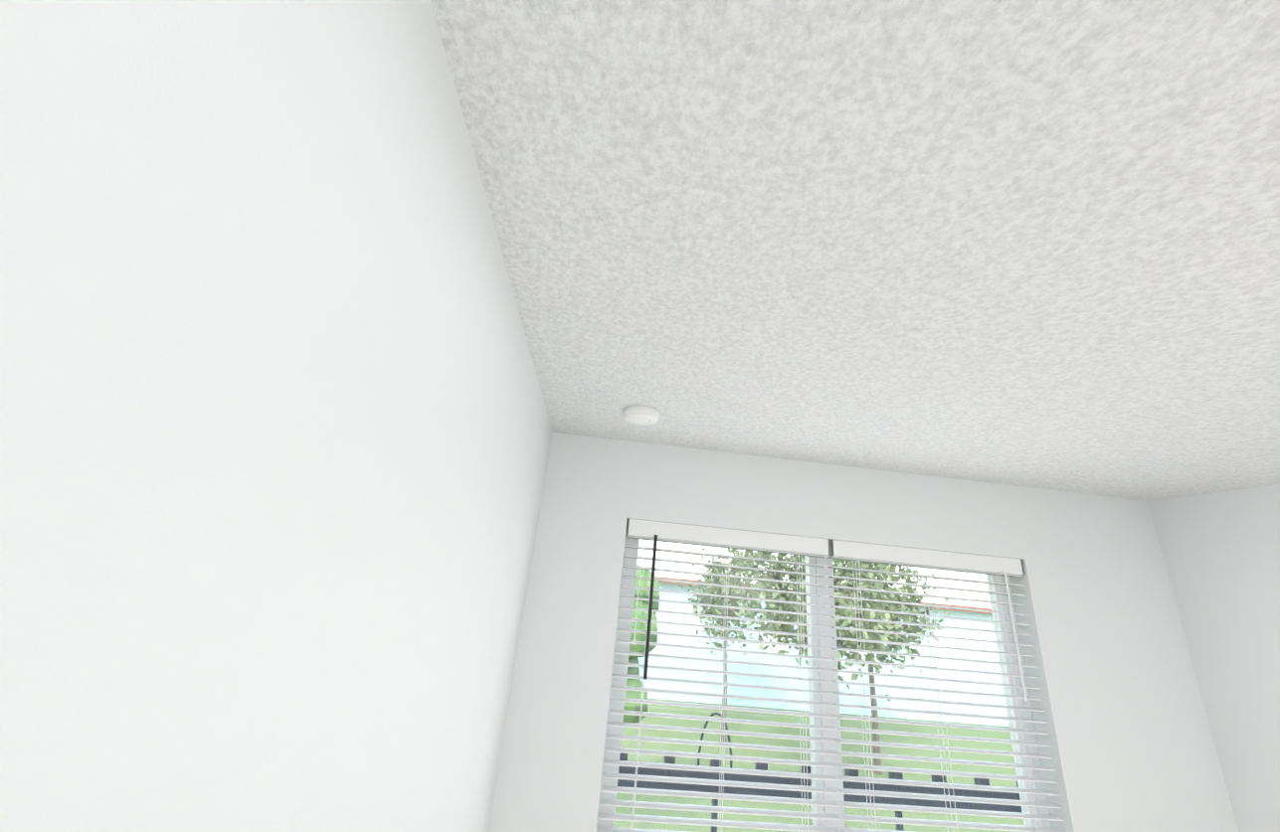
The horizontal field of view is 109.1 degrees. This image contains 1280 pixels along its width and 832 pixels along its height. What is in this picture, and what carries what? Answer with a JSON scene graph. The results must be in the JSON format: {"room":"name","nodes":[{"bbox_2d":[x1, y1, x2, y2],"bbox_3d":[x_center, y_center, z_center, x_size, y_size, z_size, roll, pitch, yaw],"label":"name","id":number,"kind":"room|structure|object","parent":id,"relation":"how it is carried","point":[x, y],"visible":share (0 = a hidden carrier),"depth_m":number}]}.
{"room":"empty bedroom","nodes":[
{"label":"empty bedroom","id":0,"kind":"room"},
{"bbox_2d":[0,0,552,831],"bbox_3d":[-0.352,0.517,-0.369,0.120,2.540,4.730,7,-19,-4],"label":"wall","id":1,"kind":"structure","parent":0,"point":[274,436],"depth_m":0.33},
{"bbox_2d":[430,0,1279,501],"bbox_3d":[1.300,-0.514,0.167,3.680,0.150,5.050,7,-19,-4],"label":"ceiling","id":2,"kind":"structure","parent":0,"point":[1027,243],"depth_m":0.75},
{"bbox_2d":[623,405,659,425],"bbox_3d":[0.005,0.004,1.716,0.134,0.042,0.134,7,-19,-4],"label":"smoke detector","id":3,"kind":"object","parent":2,"relation":"attached to","point":[640,416],"visible":1,"depth_m":1.67},
{"bbox_2d":[488,432,1238,831],"bbox_3d":[0.956,1.426,1.877,3.220,2.540,0.180,7,-19,-4],"label":"wall","id":4,"kind":"structure","parent":0,"point":[1129,739],"depth_m":2.01},
{"bbox_2d":[596,520,1051,831],"bbox_3d":[0.801,1.183,1.985,1.870,1.240,0.070,7,-19,-4],"label":"window","id":5,"kind":"structure","parent":4,"relation":"in","point":[815,663],"depth_m":1.98},
{"bbox_2d":[597,519,839,831],"bbox_3d":[0.348,1.088,1.871,0.925,1.217,0.077,7,-19,-4],"label":"window blind","id":6,"kind":"object","parent":5,"relation":"attached to","point":[642,530],"visible":0.98,"depth_m":1.84},
{"bbox_2d":[826,540,1064,831],"bbox_3d":[1.274,1.199,1.934,0.925,1.217,0.073,7,-19,-4],"label":"window blind","id":7,"kind":"object","parent":5,"relation":"attached to","point":[918,558],"visible":0.98,"depth_m":1.92},
{"bbox_2d":[1147,484,1279,831],"bbox_3d":[2.719,0.883,-0.166,0.120,2.540,4.730,7,-19,-4],"label":"wall","id":8,"kind":"structure","parent":0,"point":[1220,551],"depth_m":1.92},
{"label":"outside","id":9,"kind":"structure","parent":0,"visible":0},
{"bbox_2d":[613,699,1023,831],"bbox_3d":[0.237,18.065,36.473,90.000,0.300,75.350,7,-19,-4],"label":"ground","id":10,"kind":"structure","parent":9,"point":[794,743],"depth_m":14.37},
{"bbox_2d":[622,564,659,724],"bbox_3d":[-0.793,5.297,8.552,2.104,5.222,2.191,7,-19,-4],"label":"bush","id":11,"kind":"object","parent":10,"relation":"on","point":[643,594],"depth_m":8.20},
{"bbox_2d":[679,548,950,774],"bbox_3d":[5.627,6.682,13.436,7.990,6.986,8.487,7,-19,-4],"label":"trees","id":12,"kind":"object","parent":10,"relation":"on","point":[790,597],"depth_m":12.02},
{"bbox_2d":[617,713,1021,831],"bbox_3d":[0.970,3.605,1.703,5.500,4.230,0.060,7,-19,-4],"label":"fence","id":13,"kind":"object","parent":10,"relation":"on","point":[895,788],"depth_m":2.26},
{"bbox_2d":[637,576,1008,727],"bbox_3d":[10.275,12.402,25.317,21.700,4.850,10.800,7,-19,-4],"label":"building","id":14,"kind":"structure","parent":10,"relation":"on","point":[691,620],"depth_m":20.18}
]}

